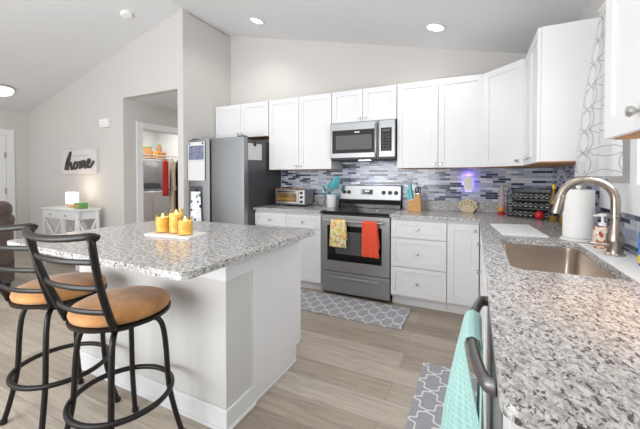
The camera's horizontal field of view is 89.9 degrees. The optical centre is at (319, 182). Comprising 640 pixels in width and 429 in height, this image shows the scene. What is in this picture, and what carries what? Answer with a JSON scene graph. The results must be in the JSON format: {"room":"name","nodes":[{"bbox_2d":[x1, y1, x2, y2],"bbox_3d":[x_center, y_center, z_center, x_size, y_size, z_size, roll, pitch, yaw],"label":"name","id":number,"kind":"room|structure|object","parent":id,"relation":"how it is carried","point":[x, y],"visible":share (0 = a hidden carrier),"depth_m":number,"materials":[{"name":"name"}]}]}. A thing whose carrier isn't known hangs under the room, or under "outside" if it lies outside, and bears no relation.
{"room":"kitchen","nodes":[
{"label":"kitchen","id":0,"kind":"room"},
{"bbox_2d":[0,110,29,238],"bbox_3d":[-6.174,0.001,3.934,0.100,2.422,4.310,0,1,26],"label":"wall","id":1,"kind":"structure","parent":0,"point":[10,120],"depth_m":5.65,"materials":[{"name":"paint"}]},
{"bbox_2d":[0,135,6,200],"bbox_3d":[-5.511,0.190,5.096,0.083,1.985,0.823,0,1,26],"label":"door","id":2,"kind":"structure","parent":1,"relation":"in","point":[3,155],"depth_m":5.44,"materials":[{"name":"white wood"}]},
{"bbox_2d":[0,129,15,238],"bbox_3d":[-5.541,0.143,5.108,0.020,2.100,1.050,0,1,26],"label":"door frame","id":3,"kind":"structure","parent":1,"relation":"attached to","point":[10,147],"depth_m":5.52,"materials":[{"name":"white wood"}]},
{"bbox_2d":[28,8,189,234],"bbox_3d":[-3.461,-0.510,4.952,3.890,3.410,0.100,0,1,26],"label":"wall","id":4,"kind":"structure","parent":0,"point":[156,62],"depth_m":4.73,"materials":[{"name":"paint"}]},
{"bbox_2d":[62,148,98,173],"bbox_3d":[-3.773,-0.333,5.012,0.930,0.385,0.066,0,1,26],"label":"wall sign","id":5,"kind":"object","parent":4,"relation":"attached to","point":[76,161],"visible":1,"depth_m":4.96,"materials":[{"name":"white wood"}]},
{"bbox_2d":[99,118,110,127],"bbox_3d":[-3.172,-0.878,4.718,0.200,0.125,0.057,0,1,26],"label":"door chime","id":6,"kind":"object","parent":4,"relation":"attached to","point":[103,123],"visible":1,"depth_m":4.69,"materials":[{"name":"white plastic"}]},
{"bbox_2d":[130,100,177,223],"bbox_3d":[-2.346,-0.024,5.694,0.120,2.413,2.190,0,1,26],"label":"wall","id":7,"kind":"structure","parent":0,"point":[139,111],"depth_m":4.77,"materials":[{"name":"paint"}]},
{"bbox_2d":[136,121,177,222],"bbox_3d":[-2.554,0.135,5.247,0.138,2.110,1.020,0,1,26],"label":"door frame","id":8,"kind":"structure","parent":7,"relation":"attached to","point":[140,126],"depth_m":4.81,"materials":[{"name":"white wood"}]},
{"bbox_2d":[143,131,177,188],"bbox_3d":[-3.230,-0.027,5.899,1.650,2.413,1.790,0,1,26],"label":"wall","id":9,"kind":"structure","parent":0,"point":[169,143],"depth_m":6.78,"materials":[{"name":"white paint"}]},
{"bbox_2d":[143,157,170,173],"bbox_3d":[-3.608,-0.332,6.174,0.522,0.314,1.394,0,1,26],"label":"wire shelf","id":10,"kind":"object","parent":9,"relation":"attached to","point":[144,158],"visible":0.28,"depth_m":6.46,"materials":[{"name":"white metal"}]},
{"bbox_2d":[143,146,151,157],"bbox_3d":[-3.465,-0.597,6.219,0.272,0.210,0.292,0,1,26],"label":"storage bin","id":11,"kind":"object","parent":10,"relation":"on","point":[146,150],"visible":0.36,"depth_m":6.19,"materials":[{"name":"orange plastic"}]},
{"bbox_2d":[152,151,157,157],"bbox_3d":[-3.344,-0.560,6.400,0.220,0.130,0.110,0,1,26],"label":"storage bin","id":12,"kind":"object","parent":10,"relation":"on","point":[153,152],"visible":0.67,"depth_m":6.33,"materials":[{"name":"orange plastic"}]},
{"bbox_2d":[158,152,165,158],"bbox_3d":[-3.284,-0.558,6.549,0.212,0.120,0.182,0,1,26],"label":"storage bin","id":13,"kind":"object","parent":10,"relation":"on","point":[159,153],"visible":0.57,"depth_m":6.48,"materials":[{"name":"orange plastic"}]},
{"bbox_2d":[156,145,161,151],"bbox_3d":[-3.286,-0.700,6.542,0.100,0.161,0.100,0,1,26],"label":"glass jar","id":14,"kind":"object","parent":13,"relation":"on","point":[158,147],"visible":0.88,"depth_m":6.51,"materials":[{"name":"orange glass"}]},
{"bbox_2d":[143,154,177,157],"bbox_3d":[-2.824,-0.476,5.639,0.060,0.060,1.688,0,1,26],"label":"closet rod","id":15,"kind":"object","parent":9,"relation":"attached to","point":[143,154],"visible":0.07,"depth_m":5.65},
{"bbox_2d":[162,158,168,195],"bbox_3d":[-2.774,-0.135,5.749,0.107,0.733,0.340,-1,1,-28],"label":"coat","id":16,"kind":"object","parent":15,"relation":"hanging from","point":[165,171],"visible":1,"depth_m":5.62,"materials":[{"name":"red fabric"}]},
{"bbox_2d":[169,155,175,212],"bbox_3d":[-2.709,0.163,5.889,0.108,1.333,0.402,-1,1,-28],"label":"coat","id":17,"kind":"object","parent":15,"relation":"hanging from","point":[172,174],"visible":0.88,"depth_m":5.74,"materials":[{"name":"beige fabric"}]},
{"bbox_2d":[175,160,177,212],"bbox_3d":[-2.653,0.061,6.004,0.108,1.133,0.340,-1,1,-28],"label":"coat","id":18,"kind":"object","parent":15,"relation":"hanging from","point":[176,163],"visible":0.27,"depth_m":5.89,"materials":[{"name":"fabric"}]},
{"bbox_2d":[189,14,230,139],"bbox_3d":[-1.564,-0.490,4.524,0.100,3.385,0.780,0,1,26],"label":"wall","id":19,"kind":"structure","parent":0,"point":[209,48],"depth_m":4.41,"materials":[{"name":"paint"}]},
{"bbox_2d":[0,251,483,428],"bbox_3d":[-2.078,1.249,3.247,8.250,0.050,6.600,0,1,26],"label":"floor","id":20,"kind":"structure","parent":0,"point":[345,374],"depth_m":2.08,"materials":[{"name":"brown wood"}]},
{"bbox_2d":[0,201,14,286],"bbox_3d":[-3.983,0.717,3.393,0.900,1.010,0.920,0,1,8],"label":"recliner","id":21,"kind":"object","parent":20,"relation":"on","point":[7,258],"visible":0.81,"depth_m":3.64,"materials":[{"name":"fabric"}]},
{"bbox_2d":[0,201,12,217],"bbox_3d":[-3.943,0.312,3.674,0.740,0.210,0.280,0,1,8],"label":"cushion","id":22,"kind":"object","parent":21,"relation":"on","point":[6,209],"depth_m":3.66,"materials":[{"name":"fabric"}]},
{"bbox_2d":[0,223,120,428],"bbox_3d":[-1.416,0.712,1.687,0.456,1.076,0.559,0,1,17],"label":"bar stool","id":23,"kind":"object","parent":20,"relation":"on","point":[32,295],"visible":0.81,"depth_m":1.59,"materials":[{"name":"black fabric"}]},
{"bbox_2d":[41,206,100,269],"bbox_3d":[-3.672,0.782,4.711,0.904,0.835,0.341,0,1,26],"label":"console table","id":24,"kind":"object","parent":20,"relation":"on","point":[65,214],"visible":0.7,"depth_m":4.59,"materials":[{"name":"white wood"}]},
{"bbox_2d":[65,192,78,207],"bbox_3d":[-3.648,0.252,4.717,0.132,0.225,0.120,0,1,26],"label":"table lamp","id":25,"kind":"object","parent":24,"relation":"on","point":[71,197],"visible":0.82,"depth_m":4.67,"materials":[{"name":"white fabric"}]},
{"bbox_2d":[74,202,87,208],"bbox_3d":[-3.412,0.321,4.575,0.160,0.092,0.102,0,1,26],"label":"tissue box","id":26,"kind":"object","parent":24,"relation":"on","point":[78,205],"visible":0.99,"depth_m":4.54,"materials":[{"name":"green cardboard"}]},
{"bbox_2d":[22,227,185,428],"bbox_3d":[-0.946,0.716,1.451,0.450,1.076,0.556,0,1,22],"label":"bar stool","id":27,"kind":"object","parent":20,"relation":"on","point":[113,311],"visible":1,"depth_m":1.35,"materials":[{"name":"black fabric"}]},
{"bbox_2d":[143,190,152,221],"bbox_3d":[-3.594,0.590,5.857,0.680,1.140,0.700,0,1,26],"label":"washing machine","id":28,"kind":"object","parent":20,"relation":"on","point":[148,195],"visible":0.14,"depth_m":5.93,"materials":[{"name":"white metal"}]},
{"bbox_2d":[143,183,169,220],"bbox_3d":[-3.307,0.580,6.451,0.680,1.140,0.600,0,1,26],"label":"dryer","id":29,"kind":"object","parent":20,"relation":"on","point":[161,204],"visible":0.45,"depth_m":6.20,"materials":[{"name":"white metal"}]},
{"bbox_2d":[79,240,300,428],"bbox_3d":[-0.879,0.800,2.240,1.332,0.883,0.832,0,1,26],"label":"kitchen island","id":30,"kind":"object","parent":20,"relation":"on","point":[234,330],"visible":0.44,"depth_m":1.78,"materials":[{"name":"paint"}]},
{"bbox_2d":[7,221,313,279],"bbox_3d":[-0.924,0.345,2.021,1.442,0.030,1.100,0,1,26],"label":"island countertop","id":31,"kind":"structure","parent":30,"relation":"on","point":[125,247],"depth_m":1.66,"materials":[{"name":"stone"}]},
{"bbox_2d":[144,231,206,238],"bbox_3d":[-0.906,0.322,2.015,0.350,0.014,0.170,0,1,20],"label":"tray","id":32,"kind":"object","parent":31,"relation":"on","point":[194,234],"visible":0.76,"depth_m":1.96,"materials":[{"name":"white ceramic"}]},
{"bbox_2d":[155,213,168,231],"bbox_3d":[-1.008,0.254,2.052,0.090,0.120,0.090,0,1,26],"label":"candle","id":33,"kind":"object","parent":32,"relation":"on","point":[162,223],"visible":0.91,"depth_m":2.02,"materials":[{"name":"yellow wax"}]},
{"bbox_2d":[169,210,182,232],"bbox_3d":[-0.910,0.239,2.027,0.090,0.150,0.090,0,1,26],"label":"candle","id":34,"kind":"object","parent":32,"relation":"on","point":[175,217],"visible":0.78,"depth_m":1.99,"materials":[{"name":"yellow wax"}]},
{"bbox_2d":[178,217,191,234],"bbox_3d":[-0.824,0.260,1.958,0.090,0.111,0.090,0,1,26],"label":"candle","id":35,"kind":"object","parent":32,"relation":"on","point":[184,226],"visible":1,"depth_m":1.92,"materials":[{"name":"yellow wax"}]},
{"bbox_2d":[189,135,280,225],"bbox_3d":[-1.120,0.319,4.297,0.892,1.775,0.808,0,1,26],"label":"refrigerator","id":36,"kind":"object","parent":20,"relation":"on","point":[234,184],"visible":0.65,"depth_m":3.90,"materials":[{"name":"metal"}]},
{"bbox_2d":[188,142,204,180],"bbox_3d":[-1.566,-0.272,4.047,0.290,0.485,0.009,0,1,26],"label":"wall calendar","id":37,"kind":"object","parent":36,"relation":"attached to","point":[196,150],"visible":1,"depth_m":4.04,"materials":[{"name":"paper"}]},
{"bbox_2d":[188,142,204,160],"bbox_3d":[-1.565,-0.396,4.048,0.290,0.237,0.002,0,1,26],"label":"picture","id":38,"kind":"object","parent":37,"relation":"on","point":[196,150],"depth_m":4.04,"materials":[{"name":"paper"}]},
{"bbox_2d":[248,142,261,159],"bbox_3d":[-0.791,-0.390,3.925,0.012,0.225,0.270,0,1,26],"label":"note","id":39,"kind":"object","parent":36,"relation":"attached to","point":[254,150],"visible":1,"depth_m":3.92,"materials":[{"name":"paper"}]},
{"bbox_3d":[-1.566,0.090,4.052,0.040,0.039,0.017,0,1,26],"label":"clip","id":40,"kind":"object","parent":36,"relation":"attached to","visible":0},
{"bbox_2d":[190,191,200,220],"bbox_3d":[-1.569,0.321,4.050,0.196,0.420,0.015,0,1,26],"label":"hand towel","id":41,"kind":"object","parent":40,"relation":"hanging from","point":[195,215],"visible":0.9,"depth_m":4.05,"materials":[{"name":"white fabric"}]},
{"bbox_2d":[255,210,323,290],"bbox_3d":[-0.270,0.770,3.994,0.898,0.883,0.642,0,1,26],"label":"base cabinet","id":42,"kind":"object","parent":20,"relation":"on","point":[311,247],"visible":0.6,"depth_m":3.63,"materials":[{"name":"white wood"}]},
{"bbox_2d":[253,197,339,212],"bbox_3d":[-0.272,0.260,3.981,0.904,0.135,0.633,0,1,26],"label":"countertop","id":43,"kind":"structure","parent":42,"relation":"on","point":[314,208],"depth_m":3.88,"materials":[{"name":"stone"}]},
{"bbox_2d":[276,188,325,206],"bbox_3d":[-0.255,0.183,4.137,0.614,0.222,0.321,0,1,26],"label":"toaster oven","id":44,"kind":"object","parent":43,"relation":"on","point":[291,196],"visible":0.97,"depth_m":4.06,"materials":[{"name":"metal"}]},
{"bbox_2d":[327,194,335,206],"bbox_3d":[0.140,0.221,3.935,0.122,0.153,0.121,0,1,26],"label":"utensil crock","id":45,"kind":"object","parent":43,"relation":"on","point":[331,199],"visible":0.98,"depth_m":3.89,"materials":[{"name":"white ceramic"}]},
{"bbox_2d":[328,181,332,194],"bbox_3d":[0.149,0.127,3.995,0.069,0.302,0.073,-1,1,-35],"label":"spoon","id":46,"kind":"object","parent":45,"relation":"in","point":[330,182],"visible":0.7,"depth_m":3.99,"materials":[{"name":"teal plastic"}]},
{"bbox_2d":[332,176,339,193],"bbox_3d":[0.177,0.099,3.861,0.112,0.363,0.108,0,1,26],"label":"serving spoon","id":47,"kind":"object","parent":45,"relation":"in","point":[336,180],"visible":0.98,"depth_m":3.84,"materials":[{"name":"teal plastic"}]},
{"bbox_2d":[301,290,410,329],"bbox_3d":[0.155,1.220,3.186,1.385,0.009,0.475,0,1,26],"label":"kitchen rug","id":48,"kind":"object","parent":20,"relation":"on","point":[373,313],"visible":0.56,"depth_m":3.08,"materials":[{"name":"grey fabric"}]},
{"bbox_2d":[321,185,401,300],"bbox_3d":[0.473,0.610,3.609,0.757,1.156,0.660,0,1,26],"label":"stove","id":49,"kind":"object","parent":20,"relation":"on","point":[345,270],"visible":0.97,"depth_m":3.41,"materials":[{"name":"silver metal"}]},
{"bbox_2d":[329,219,346,247],"bbox_3d":[0.193,0.532,3.389,0.194,0.293,0.040,0,1,26],"label":"dish towel","id":50,"kind":"object","parent":49,"relation":"hanging from","point":[338,228],"visible":1,"depth_m":3.37,"materials":[{"name":"fabric"}]},
{"bbox_2d":[321,207,400,215],"bbox_3d":[0.476,0.314,3.610,0.757,0.020,0.572,0,1,26],"label":"cooktop","id":51,"kind":"object","parent":49,"relation":"in","point":[338,211],"depth_m":3.50,"materials":[{"name":"black glass"}]},
{"bbox_2d":[362,221,379,257],"bbox_3d":[0.511,0.571,3.235,0.183,0.362,0.044,0,1,26],"label":"dish towel","id":52,"kind":"object","parent":49,"relation":"hanging from","point":[370,245],"visible":1,"depth_m":3.22,"materials":[{"name":"fabric"}]},
{"bbox_2d":[391,217,446,310],"bbox_3d":[1.067,0.781,3.349,0.522,0.883,0.642,0,1,26],"label":"base cabinet","id":53,"kind":"object","parent":20,"relation":"on","point":[418,246],"visible":0.99,"depth_m":3.09,"materials":[{"name":"white wood"}]},
{"bbox_2d":[405,362,476,428],"bbox_3d":[0.570,1.248,1.512,0.350,0.009,1.380,0,1,26],"label":"kitchen rug","id":54,"kind":"object","parent":20,"relation":"on","point":[426,410],"visible":0.52,"depth_m":1.85,"materials":[{"name":"grey fabric"}]},
{"bbox_2d":[447,220,478,314],"bbox_3d":[1.424,0.784,3.176,0.268,0.883,0.642,0,1,26],"label":"base cabinet","id":55,"kind":"object","parent":20,"relation":"on","point":[462,236],"visible":0.81,"depth_m":2.92,"materials":[{"name":"white wood"}]},
{"bbox_2d":[476,230,481,315],"bbox_3d":[1.509,0.798,2.341,0.664,0.883,0.700,0,1,26],"label":"base cabinet","id":56,"kind":"object","parent":20,"relation":"on","point":[477,244],"visible":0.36,"depth_m":2.48,"materials":[{"name":"white wood"}]},
{"bbox_2d":[477,248,487,428],"bbox_3d":[1.129,0.811,1.554,0.664,0.883,1.040,0,1,26],"label":"base cabinet","id":57,"kind":"object","parent":20,"relation":"on","point":[484,287],"visible":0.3,"depth_m":1.61,"materials":[{"name":"white wood"}]},
{"bbox_2d":[467,296,502,428],"bbox_3d":[0.725,0.829,0.829,0.635,0.872,0.600,0,1,26],"label":"dishwasher","id":58,"kind":"object","parent":20,"relation":"on","point":[487,379],"visible":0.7,"depth_m":0.81,"materials":[{"name":"silver metal"}]},
{"bbox_2d":[441,310,482,428],"bbox_3d":[0.404,0.735,0.948,0.153,0.646,0.377,0,1,26],"label":"dish towel","id":59,"kind":"object","parent":58,"relation":"hanging from","point":[460,411],"visible":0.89,"depth_m":0.92,"materials":[{"name":"teal fabric"}]},
{"bbox_2d":[503,414,524,428],"bbox_3d":[0.626,0.830,0.468,0.623,0.883,0.122,0,1,26],"label":"end panel","id":60,"kind":"object","parent":20,"relation":"on","point":[507,424],"visible":0.02,"depth_m":0.55,"materials":[{"name":"white wood"}]},
{"bbox_3d":[1.823,0.788,2.954,0.632,0.883,0.670,0,1,26],"label":"base cabinet","id":61,"kind":"object","parent":20,"relation":"on","visible":0},
{"bbox_2d":[390,200,639,428],"bbox_3d":[0.914,0.293,1.986,1.434,0.135,3.193,0,1,26],"label":"countertop","id":62,"kind":"structure","parent":61,"relation":"on","point":[566,347],"depth_m":0.74,"materials":[{"name":"stone"}]},
{"bbox_2d":[407,194,421,211],"bbox_3d":[1.012,0.213,3.426,0.145,0.185,0.100,0,1,22],"label":"knife block","id":63,"kind":"object","parent":62,"relation":"on","point":[415,205],"visible":0.99,"depth_m":3.38,"materials":[{"name":"brown wood"}]},
{"bbox_2d":[408,185,412,199],"bbox_3d":[0.965,0.102,3.414,0.049,0.164,0.036,0,1,26],"label":"knife","id":64,"kind":"object","parent":63,"relation":"in","point":[409,186],"visible":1,"depth_m":3.40,"materials":[{"name":"teal plastic"}]},
{"bbox_2d":[458,198,477,211],"bbox_3d":[1.558,0.236,3.378,0.189,0.142,0.051,0,1,26],"label":"napkin holder","id":65,"kind":"object","parent":62,"relation":"on","point":[467,207],"visible":1,"depth_m":3.36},
{"bbox_2d":[498,185,504,214],"bbox_3d":[1.781,0.168,3.141,0.066,0.286,0.066,0,1,26],"label":"glass bottle","id":66,"kind":"object","parent":62,"relation":"on","point":[501,207],"visible":1,"depth_m":3.12,"materials":[{"name":"red glass"}]},
{"bbox_2d":[490,224,548,237],"bbox_3d":[1.363,0.323,2.231,0.268,0.007,0.546,0,1,21],"label":"cutting mat","id":67,"kind":"object","parent":62,"relation":"on","point":[504,229],"visible":1,"depth_m":2.15,"materials":[{"name":"white plastic"}]},
{"bbox_2d":[507,188,551,218],"bbox_3d":[1.911,0.182,2.911,0.138,0.266,0.338,-1,1,-42],"label":"spice rack","id":68,"kind":"object","parent":62,"relation":"on","point":[536,191],"visible":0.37,"depth_m":2.94,"materials":[{"name":"black metal"}]},
{"bbox_2d":[508,205,548,209],"bbox_3d":[1.911,0.215,2.911,0.120,0.025,0.330,-1,1,-42],"label":"shelf","id":69,"kind":"object","parent":68,"relation":"attached to","point":[515,207],"depth_m":2.93,"materials":[{"name":"black plastic"}]},
{"bbox_2d":[508,214,548,218],"bbox_3d":[1.911,0.295,2.913,0.120,0.025,0.330,-1,1,-42],"label":"shelf","id":70,"kind":"object","parent":68,"relation":"attached to","point":[522,215],"depth_m":2.91,"materials":[{"name":"black plastic"}]},
{"bbox_2d":[509,196,549,199],"bbox_3d":[1.911,0.135,2.910,0.120,0.025,0.330,-1,1,-42],"label":"shelf","id":71,"kind":"object","parent":68,"relation":"attached to","point":[513,198],"depth_m":2.91,"materials":[{"name":"black plastic"}]},
{"bbox_2d":[528,201,535,206],"bbox_3d":[1.911,0.191,2.882,0.106,0.051,0.037,-1,1,-41],"label":"spice jar","id":72,"kind":"object","parent":68,"relation":"on","point":[532,203],"visible":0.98,"depth_m":2.86,"materials":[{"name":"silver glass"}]},
{"bbox_2d":[528,210,535,215],"bbox_3d":[1.911,0.271,2.884,0.106,0.051,0.037,-1,1,-41],"label":"spice jar","id":73,"kind":"object","parent":68,"relation":"in","point":[532,212],"visible":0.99,"depth_m":2.86,"materials":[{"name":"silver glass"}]},
{"bbox_2d":[539,201,545,207],"bbox_3d":[1.964,0.192,2.824,0.106,0.051,0.037,-1,1,-43],"label":"spice jar","id":74,"kind":"object","parent":68,"relation":"on","point":[543,203],"visible":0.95,"depth_m":2.80,"materials":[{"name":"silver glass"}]},
{"bbox_2d":[534,211,544,218],"bbox_3d":[1.897,0.280,2.770,0.076,0.074,0.076,0,1,26],"label":"ball","id":75,"kind":"object","parent":62,"relation":"on","point":[538,214],"visible":1,"depth_m":2.75,"materials":[{"name":"red plastic"}]},
{"bbox_2d":[549,184,557,221],"bbox_3d":[1.919,0.164,2.630,0.063,0.311,0.063,0,1,26],"label":"oil bottle","id":76,"kind":"object","parent":62,"relation":"on","point":[553,217],"visible":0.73,"depth_m":2.62,"materials":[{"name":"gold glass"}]},
{"bbox_2d":[501,243,617,278],"bbox_3d":[1.093,0.481,1.540,0.425,0.223,0.770,0,1,26],"label":"sink","id":77,"kind":"object","parent":62,"relation":"in","point":[521,256],"visible":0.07,"depth_m":1.82,"materials":[{"name":"metal"}]},
{"bbox_2d":[560,185,591,242],"bbox_3d":[1.501,0.173,1.860,0.172,0.318,0.172,0,1,26],"label":"paper towel holder","id":78,"kind":"object","parent":62,"relation":"on","point":[578,187],"visible":0.48,"depth_m":1.82,"materials":[{"name":"paper"},{"name":"steel"}]},
{"bbox_2d":[562,189,594,238],"bbox_3d":[1.501,0.177,1.860,0.147,0.274,0.147,0,1,26],"label":"paper towel roll","id":79,"kind":"object","parent":78,"relation":"on","point":[578,220],"visible":0.87,"depth_m":1.80,"materials":[{"name":"white paper"}]},
{"bbox_2d":[578,243,639,282],"bbox_3d":[1.321,0.339,1.378,0.160,0.003,0.780,0,1,26],"label":"mat","id":80,"kind":"object","parent":62,"relation":"on","point":[628,265],"visible":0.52,"depth_m":1.38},
{"bbox_2d":[549,176,625,256],"bbox_3d":[1.273,0.151,1.531,0.290,0.367,0.076,0,1,26],"label":"kitchen faucet","id":81,"kind":"object","parent":80,"relation":"on","point":[614,239],"visible":1,"depth_m":1.48,"materials":[{"name":"silver metal"}]},
{"bbox_2d":[592,213,607,248],"bbox_3d":[1.445,0.244,1.639,0.083,0.177,0.082,0,1,26],"label":"soap dispenser","id":82,"kind":"object","parent":80,"relation":"on","point":[599,232],"visible":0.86,"depth_m":1.62,"materials":[{"name":"white plastic"}]},
{"bbox_2d":[638,231,639,265],"bbox_3d":[1.320,0.236,1.293,0.051,0.206,0.069,0,1,26],"label":"dish soap bottle","id":83,"kind":"object","parent":80,"relation":"on","point":[639,231],"visible":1,"depth_m":1.30,"materials":[{"name":"blue plastic"}]},
{"bbox_2d":[0,0,591,113],"bbox_3d":[-2.078,-1.708,3.197,8.250,1.114,6.600,0,1,26],"label":"ceiling","id":84,"kind":"structure","parent":0,"point":[46,46],"depth_m":3.70,"materials":[{"name":"paint"}]},
{"bbox_2d":[0,84,14,95],"bbox_3d":[-4.808,-1.386,4.822,0.318,0.146,0.311,-1,1,-35],"label":"flush ceiling light","id":85,"kind":"object","parent":84,"relation":"attached to","point":[5,90],"visible":1,"depth_m":4.80,"materials":[{"name":"white glass"}]},
{"bbox_2d":[120,10,132,18],"bbox_3d":[-2.360,-2.052,3.910,0.138,0.063,0.140,0,1,20],"label":"smoke detector","id":86,"kind":"object","parent":84,"relation":"attached to","point":[126,14],"visible":1,"depth_m":3.88,"materials":[{"name":"white plastic"}]},
{"bbox_2d":[248,17,263,23],"bbox_3d":[-0.771,-1.970,3.891,0.190,0.050,0.195,1,1,31],"label":"recessed light","id":87,"kind":"object","parent":84,"relation":"in","point":[253,19],"visible":1,"depth_m":3.88,"materials":[{"name":"white"}]},
{"bbox_2d":[425,23,445,31],"bbox_3d":[1.089,-1.465,3.020,0.190,0.050,0.195,0,1,20],"label":"recessed light","id":88,"kind":"object","parent":84,"relation":"in","point":[435,27],"visible":1,"depth_m":3.01,"materials":[{"name":"white"}]},
{"bbox_2d":[229,36,553,296],"bbox_3d":[0.500,-0.494,4.015,4.300,3.410,0.100,0,1,26],"label":"wall","id":89,"kind":"structure","parent":0,"point":[262,69],"depth_m":4.11,"materials":[{"name":"paint"}]},
{"bbox_2d":[216,101,268,139],"bbox_3d":[-1.013,-0.843,4.476,0.905,0.458,0.353,0,1,26],"label":"upper cabinet","id":90,"kind":"object","parent":89,"relation":"attached to","point":[251,120],"visible":0.83,"depth_m":4.33,"materials":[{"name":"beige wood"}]},
{"bbox_2d":[269,93,341,169],"bbox_3d":[-0.201,-0.616,4.087,0.885,0.899,0.353,0,1,26],"label":"upper cabinet","id":91,"kind":"object","parent":89,"relation":"attached to","point":[299,127],"visible":0.97,"depth_m":3.94,"materials":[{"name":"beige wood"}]},
{"bbox_2d":[332,85,396,123],"bbox_3d":[0.542,-0.874,3.724,0.757,0.370,0.353,0,1,26],"label":"upper cabinet","id":92,"kind":"object","parent":89,"relation":"attached to","point":[375,103],"visible":0.96,"depth_m":3.58,"materials":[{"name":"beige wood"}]},
{"bbox_2d":[330,119,396,161],"bbox_3d":[0.526,-0.467,3.698,0.752,0.426,0.441,0,1,26],"label":"microwave oven","id":93,"kind":"object","parent":92,"relation":"attached to","point":[366,140],"visible":0.99,"depth_m":3.54,"materials":[{"name":"silver metal"}]},
{"bbox_2d":[282,161,552,202],"bbox_3d":[0.868,0.007,3.786,3.109,0.585,0.008,0,1,26],"label":"tile backsplash","id":94,"kind":"structure","parent":89,"relation":"attached to","point":[435,184],"depth_m":3.60,"materials":[{"name":"tile"}]},
{"bbox_2d":[464,176,473,191],"bbox_3d":[1.581,0.016,3.406,0.096,0.170,0.055,0,1,26],"label":"plug","id":95,"kind":"object","parent":94,"relation":"attached to","point":[468,180],"visible":1,"depth_m":3.38,"materials":[{"name":"white plastic"}]},
{"bbox_2d":[397,74,483,168],"bbox_3d":[1.262,-0.604,3.380,0.832,0.899,0.353,0,1,26],"label":"upper cabinet","id":96,"kind":"object","parent":89,"relation":"attached to","point":[440,123],"visible":0.98,"depth_m":3.24,"materials":[{"name":"white wood"}]},
{"bbox_2d":[483,58,566,167],"bbox_3d":[1.847,-0.597,2.951,0.607,0.899,0.618,0,1,26],"label":"upper cabinet","id":97,"kind":"object","parent":89,"relation":"attached to","point":[503,86],"visible":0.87,"depth_m":2.85,"materials":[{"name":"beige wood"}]},
{"bbox_2d":[554,0,636,255],"bbox_3d":[1.217,0.039,0.795,0.120,2.453,5.090,0,1,26],"label":"wall","id":98,"kind":"structure","parent":0,"point":[591,11],"depth_m":1.73,"materials":[{"name":"paint"}]},
{"bbox_2d":[523,17,598,165],"bbox_3d":[1.683,-0.571,2.317,0.350,0.869,0.683,0,1,26],"label":"upper cabinet","id":99,"kind":"object","parent":98,"relation":"attached to","point":[557,60],"visible":0.96,"depth_m":2.03,"materials":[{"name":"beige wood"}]},
{"bbox_2d":[553,165,639,255],"bbox_3d":[1.571,0.107,1.676,0.008,0.457,3.181,0,1,26],"label":"tile backsplash","id":100,"kind":"structure","parent":98,"relation":"attached to","point":[630,223],"depth_m":1.87,"materials":[{"name":"tile"}]},
{"bbox_2d":[574,1,622,175],"bbox_3d":[1.351,-0.511,1.385,0.161,0.963,1.085,0,1,26],"label":"window curtain","id":101,"kind":"object","parent":98,"relation":"attached to","point":[597,155],"visible":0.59,"depth_m":1.74,"materials":[{"name":"white fabric"}]},
{"bbox_2d":[599,139,639,215],"bbox_3d":[1.261,-0.412,1.056,0.035,1.134,1.772,0,1,26],"label":"window","id":102,"kind":"structure","parent":98,"relation":"in","point":[629,193],"depth_m":1.51,"materials":[{"name":"white glass"}]},
{"bbox_2d":[604,0,639,139],"bbox_3d":[0.881,-0.576,0.658,0.350,0.899,0.600,0,1,26],"label":"upper cabinet","id":103,"kind":"object","parent":98,"relation":"attached to","point":[622,40],"visible":1,"depth_m":0.89,"materials":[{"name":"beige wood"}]},
{"bbox_2d":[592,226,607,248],"bbox_3d":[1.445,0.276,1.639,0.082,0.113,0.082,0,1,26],"label":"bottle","id":104,"kind":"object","parent":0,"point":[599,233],"depth_m":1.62,"materials":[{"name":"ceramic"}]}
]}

